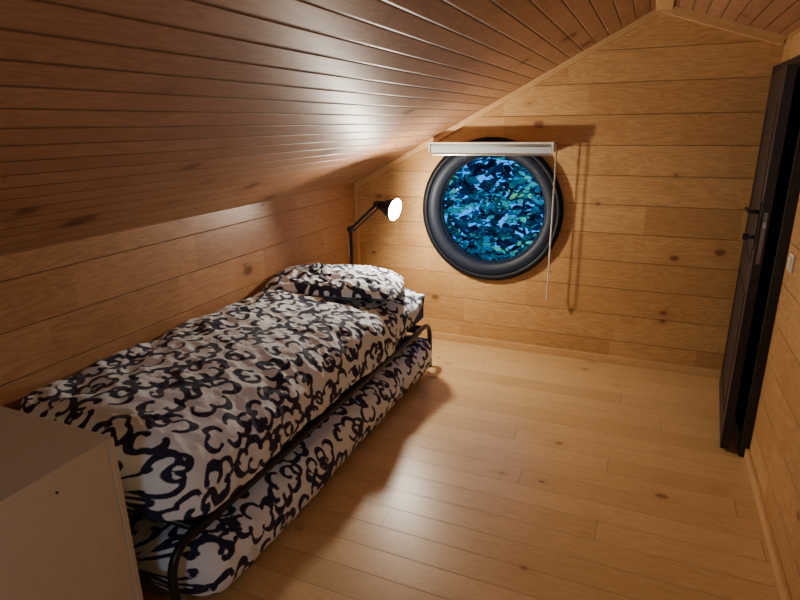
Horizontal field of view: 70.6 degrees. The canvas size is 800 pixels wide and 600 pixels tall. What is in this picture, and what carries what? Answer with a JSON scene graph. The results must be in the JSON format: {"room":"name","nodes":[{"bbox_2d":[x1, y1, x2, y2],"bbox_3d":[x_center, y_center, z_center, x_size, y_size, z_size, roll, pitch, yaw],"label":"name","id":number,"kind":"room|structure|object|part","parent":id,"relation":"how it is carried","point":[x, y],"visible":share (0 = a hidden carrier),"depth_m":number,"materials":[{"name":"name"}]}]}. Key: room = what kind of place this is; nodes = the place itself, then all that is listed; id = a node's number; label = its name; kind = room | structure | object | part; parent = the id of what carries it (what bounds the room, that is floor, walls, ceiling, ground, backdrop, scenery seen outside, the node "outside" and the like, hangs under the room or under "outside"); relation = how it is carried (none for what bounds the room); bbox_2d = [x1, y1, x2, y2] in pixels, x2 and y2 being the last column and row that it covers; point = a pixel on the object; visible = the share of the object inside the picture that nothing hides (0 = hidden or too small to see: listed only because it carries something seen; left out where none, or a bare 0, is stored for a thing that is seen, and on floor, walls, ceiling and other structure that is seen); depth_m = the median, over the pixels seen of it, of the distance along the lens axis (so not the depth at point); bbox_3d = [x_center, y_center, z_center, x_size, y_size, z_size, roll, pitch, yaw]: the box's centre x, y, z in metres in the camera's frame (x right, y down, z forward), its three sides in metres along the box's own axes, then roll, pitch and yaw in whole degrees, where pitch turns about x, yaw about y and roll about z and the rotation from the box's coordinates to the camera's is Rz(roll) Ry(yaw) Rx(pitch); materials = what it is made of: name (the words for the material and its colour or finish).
{"room":"attic bedroom","nodes":[
{"label":"attic bedroom","id":0,"kind":"room"},
{"bbox_2d":[0,183,356,410],"bbox_3d":[-1.455,0.387,2.336,0.120,1.211,5.310,7,19,23],"label":"wall","id":1,"kind":"structure","parent":0,"point":[65,308],"depth_m":2.64,"materials":[{"name":"brown wood"}]},
{"bbox_2d":[0,0,655,256],"bbox_3d":[-0.508,-0.617,1.585,2.220,1.251,5.310,7,19,23],"label":"ceiling","id":2,"kind":"structure","parent":0,"point":[116,115],"depth_m":1.75,"materials":[{"name":"brown wood"}]},
{"bbox_2d":[139,336,780,599],"bbox_3d":[-0.136,1.165,1.982,2.977,0.100,5.550,7,19,23],"label":"floor","id":3,"kind":"structure","parent":0,"point":[500,473],"depth_m":2.60,"materials":[{"name":"brown wood"}]},
{"bbox_2d":[0,406,143,599],"bbox_3d":[-1.339,0.851,1.530,0.770,0.800,0.834,7,19,23],"label":"base cabinet","id":4,"kind":"object","parent":3,"relation":"on","point":[65,531],"visible":1,"depth_m":1.55,"materials":[{"name":"beige laminate"}]},
{"bbox_2d":[18,288,431,599],"bbox_3d":[-0.622,0.419,3.013,0.873,0.724,2.431,7,19,23],"label":"daybed","id":5,"kind":"object","parent":3,"relation":"on","point":[197,414],"visible":0.82,"depth_m":2.28,"materials":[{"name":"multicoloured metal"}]},
{"bbox_3d":[-1.059,0.741,2.091,0.790,0.028,0.028,7,19,23],"label":"foot rail","id":6,"kind":"part","parent":5,"relation":"part of","materials":[{"name":"black metal"}]},
{"bbox_3d":[-0.269,0.638,2.922,0.032,0.351,2.431,7,19,23],"label":"frame","id":7,"kind":"part","parent":5,"relation":"part of","materials":[{"name":"black metal"}]},
{"bbox_3d":[-0.290,0.509,2.890,0.018,0.037,2.160,7,19,23],"label":"edge rail","id":8,"kind":"part","parent":5,"relation":"part of","materials":[{"name":"black metal"}]},
{"bbox_2d":[262,263,404,299],"bbox_3d":[-0.391,-0.149,3.566,0.834,0.148,0.551,1,17,6],"label":"pillow","id":9,"kind":"object","parent":5,"relation":"on","point":[319,279],"visible":1,"depth_m":3.41,"materials":[{"name":"fabric"}]},
{"bbox_2d":[347,198,401,264],"bbox_3d":[-0.200,-0.275,3.950,0.414,0.882,0.154,7,19,23],"label":"desk lamp","id":10,"kind":"object","parent":5,"relation":"attached to","point":[391,208],"visible":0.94,"depth_m":3.83,"materials":[{"name":"black metal"}]},
{"bbox_3d":[-0.254,-0.581,3.935,0.223,0.200,0.019,7,19,23],"label":"arm","id":11,"kind":"part","parent":10,"relation":"part of","materials":[{"name":"black metal"}]},
{"bbox_3d":[-0.235,-0.562,3.932,0.213,0.186,0.010,7,19,23],"label":"arm rod","id":12,"kind":"part","parent":10,"relation":"part of","materials":[{"name":"black metal"}]},
{"bbox_3d":[-0.088,-0.609,3.793,0.160,0.154,0.154,7,19,23],"label":"lamp shade","id":13,"kind":"part","parent":10,"relation":"part of","materials":[{"name":"black metal"}]},
{"bbox_3d":[-0.070,-0.613,3.789,0.088,0.061,0.061,7,19,23],"label":"bulb","id":14,"kind":"part","parent":10,"relation":"part of","materials":[{"name":"white glass"}]},
{"bbox_3d":[-0.632,0.318,3.008,0.800,0.210,2.220,7,19,23],"label":"mattress","id":15,"kind":"part","parent":5,"relation":"part of","materials":[{"name":"white fabric"}]},
{"bbox_2d":[127,334,431,596],"bbox_3d":[-0.567,0.632,3.065,0.841,0.285,2.305,7,19,23],"label":"mattress","id":16,"kind":"object","parent":3,"relation":"on","point":[211,561],"visible":0.36,"depth_m":2.27,"materials":[{"name":"fabric"}]},
{"bbox_2d":[358,13,784,370],"bbox_3d":[0.928,-0.778,3.986,2.977,2.390,0.120,7,19,23],"label":"wall","id":17,"kind":"structure","parent":0,"point":[657,130],"depth_m":3.72,"materials":[{"name":"brown wood"}]},
{"bbox_2d":[354,185,360,264],"bbox_3d":[-0.338,-0.338,4.621,0.022,1.206,0.022,7,19,23],"label":"trim","id":18,"kind":"structure","parent":17,"relation":"attached to","point":[355,188],"depth_m":4.54,"materials":[{"name":"brown wood"}]},
{"bbox_2d":[428,155,556,274],"bbox_3d":[0.663,-0.652,4.104,0.946,0.946,0.114,7,19,23],"label":"frame","id":19,"kind":"object","parent":17,"relation":"attached to","point":[450,249],"visible":0.85,"depth_m":4.11,"materials":[{"name":"metal"}]},
{"bbox_2d":[429,141,556,299],"bbox_3d":[0.642,-0.573,4.045,0.892,1.081,0.118,7,19,23],"label":"roller blind","id":20,"kind":"object","parent":17,"relation":"attached to","point":[436,148],"visible":1,"depth_m":3.84,"materials":[{"name":"fabric"}]},
{"bbox_3d":[1.034,-0.516,3.855,0.007,1.018,0.031,7,19,23],"label":"chain","id":21,"kind":"part","parent":20,"relation":"part of","materials":[{"name":"white plastic"}]},
{"bbox_2d":[441,155,544,261],"bbox_3d":[0.667,-0.655,4.113,0.776,0.776,0.023,7,19,23],"label":"gasket","id":22,"kind":"object","parent":17,"relation":"attached to","point":[452,176],"visible":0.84,"depth_m":4.18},
{"bbox_2d":[423,137,563,280],"bbox_3d":[0.645,-0.639,4.064,1.028,1.028,0.046,7,19,23],"label":"rim","id":23,"kind":"object","parent":17,"relation":"attached to","point":[558,194],"visible":0.82,"depth_m":4.06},
{"bbox_2d":[354,9,662,186],"bbox_3d":[0.606,-1.310,3.877,2.116,1.120,0.030,7,19,23],"label":"trim","id":24,"kind":"structure","parent":17,"relation":"attached to","point":[654,13],"depth_m":3.75,"materials":[{"name":"brown wood"}]},
{"bbox_2d":[406,330,720,378],"bbox_3d":[0.926,0.357,4.269,2.715,0.055,0.016,7,19,23],"label":"baseboard","id":25,"kind":"structure","parent":17,"relation":"attached to","point":[683,369],"depth_m":4.10,"materials":[{"name":"brown wood"}]},
{"bbox_2d":[656,0,673,10],"bbox_3d":[0.496,-0.988,0.990,0.090,0.055,5.275,7,19,23],"label":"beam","id":26,"kind":"structure","parent":17,"relation":"attached to","point":[660,4],"depth_m":3.15,"materials":[{"name":"brown wood"}]},
{"bbox_2d":[662,6,786,45],"bbox_3d":[1.840,-1.576,3.228,0.652,0.260,0.035,7,19,23],"label":"trim","id":27,"kind":"structure","parent":17,"relation":"attached to","point":[727,25],"depth_m":3.21,"materials":[{"name":"brown wood"}]},
{"bbox_2d":[674,0,799,35],"bbox_3d":[0.851,-0.884,0.881,0.757,0.358,5.310,7,19,23],"label":"ceiling","id":28,"kind":"structure","parent":0,"point":[782,17],"depth_m":2.88,"materials":[{"name":"brown wood"}]},
{"bbox_2d":[750,28,799,599],"bbox_3d":[1.159,0.252,1.102,0.120,2.133,5.310,7,19,23],"label":"wall","id":29,"kind":"structure","parent":0,"point":[775,440],"depth_m":2.36,"materials":[{"name":"brown wood"}]},
{"bbox_2d":[722,368,723,411],"bbox_3d":[1.868,0.512,3.266,0.003,0.010,0.610,8,19,27],"label":"trim","id":30,"kind":"structure","parent":29,"relation":"attached to","point":[722,368],"depth_m":3.21,"materials":[{"name":"paint"}]},
{"bbox_2d":[723,268,739,365],"bbox_3d":[2.005,0.121,3.422,0.003,0.660,0.010,8,19,27],"label":"trim","id":31,"kind":"structure","parent":29,"relation":"attached to","point":[739,268],"depth_m":3.41,"materials":[{"name":"paint"}]},
{"bbox_2d":[723,293,744,410],"bbox_3d":[1.723,0.282,2.917,0.003,0.660,0.010,8,19,27],"label":"trim","id":32,"kind":"structure","parent":29,"relation":"attached to","point":[744,293],"depth_m":2.91,"materials":[{"name":"paint"}]},
{"bbox_2d":[740,268,744,293],"bbox_3d":[1.859,-0.109,3.073,0.003,0.010,0.610,8,19,27],"label":"trim","id":33,"kind":"structure","parent":29,"relation":"attached to","point":[740,268],"depth_m":3.03,"materials":[{"name":"paint"}]},
{"bbox_2d":[746,107,767,230],"bbox_3d":[1.993,-0.700,3.166,0.003,0.740,0.010,8,19,27],"label":"trim","id":34,"kind":"structure","parent":29,"relation":"attached to","point":[767,107],"depth_m":3.15,"materials":[{"name":"paint"}]},
{"bbox_2d":[750,102,777,260],"bbox_3d":[1.711,-0.539,2.662,0.003,0.740,0.010,8,19,27],"label":"trim","id":35,"kind":"structure","parent":29,"relation":"attached to","point":[777,102],"depth_m":2.62,"materials":[{"name":"paint"}]},
{"bbox_2d":[735,55,799,433],"bbox_3d":[1.936,-0.253,3.030,0.042,1.930,0.980,7,19,23],"label":"door","id":36,"kind":"structure","parent":29,"relation":"in","point":[794,115],"depth_m":2.89,"materials":[{"name":"paint"}]},
{"bbox_2d":[719,64,798,448],"bbox_3d":[1.877,-0.226,3.026,0.040,1.858,0.850,8,19,27],"label":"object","id":37,"kind":"structure","parent":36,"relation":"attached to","point":[782,84],"depth_m":2.78,"materials":[{"name":"paint"}]},
{"bbox_2d":[752,200,761,248],"bbox_3d":[1.682,-0.354,2.660,0.006,0.230,0.040,8,19,27],"label":"plate","id":38,"kind":"object","parent":37,"relation":"attached to","point":[760,206],"visible":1,"depth_m":2.65,"materials":[{"name":"black metal"}]},
{"bbox_2d":[744,206,758,213],"bbox_3d":[1.679,-0.429,2.697,0.058,0.018,0.123,7,19,23],"label":"lever","id":39,"kind":"object","parent":38,"relation":"attached to","point":[747,210],"visible":1,"depth_m":2.65,"materials":[{"name":"black metal"}]},
{"bbox_3d":[1.672,-0.299,2.683,0.031,0.016,0.018,7,19,23],"label":"barrel","id":40,"kind":"object","parent":38,"relation":"attached to","visible":0},
{"bbox_2d":[742,233,748,239],"bbox_3d":[1.649,-0.302,2.695,0.027,0.030,0.006,8,19,27],"label":"bow","id":41,"kind":"object","parent":40,"relation":"attached to","point":[745,236],"visible":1,"depth_m":2.69,"materials":[{"name":"black metal"}]},
{"bbox_2d":[755,213,767,263],"bbox_3d":[1.674,-0.283,2.615,0.016,0.240,0.003,8,19,27],"label":"latch plate","id":42,"kind":"object","parent":37,"relation":"attached to","point":[765,218],"visible":1,"depth_m":2.62,"materials":[{"name":"grey metal"}]},
{"bbox_2d":[744,448,791,599],"bbox_3d":[0.909,1.377,0.996,0.018,0.055,4.300,7,19,23],"label":"baseboard","id":43,"kind":"structure","parent":29,"relation":"attached to","point":[781,582],"depth_m":2.30,"materials":[{"name":"brown wood"}]},
{"bbox_2d":[737,117,799,456],"bbox_3d":[1.753,-0.126,2.628,0.042,1.930,0.060,7,19,23],"label":"door frame","id":44,"kind":"structure","parent":29,"relation":"attached to","point":[793,183],"depth_m":2.64,"materials":[{"name":"paint"}]},
{"bbox_2d":[787,252,795,273],"bbox_3d":[1.702,-0.162,2.462,0.015,0.080,0.080,7,19,23],"label":"light switch","id":45,"kind":"object","parent":29,"relation":"attached to","point":[792,257],"visible":1,"depth_m":2.44,"materials":[{"name":"white plastic"}]},
{"label":"outside","id":46,"kind":"structure","parent":0,"visible":0},
{"bbox_2d":[463,246,509,259],"bbox_3d":[1.645,2.659,4.672,28.000,0.001,28.000,7,19,23],"label":"ground","id":47,"kind":"structure","parent":46,"point":[492,255],"depth_m":17.59,"materials":[{"name":"green plant"}]},
{"bbox_2d":[444,157,543,260],"bbox_3d":[0.650,-0.700,6.769,7.273,5.212,3.468,7,19,23],"label":"foliage","id":48,"kind":"object","parent":47,"relation":"on","point":[483,240],"visible":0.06,"depth_m":7.09,"materials":[{"name":"teal plant"}]}
]}

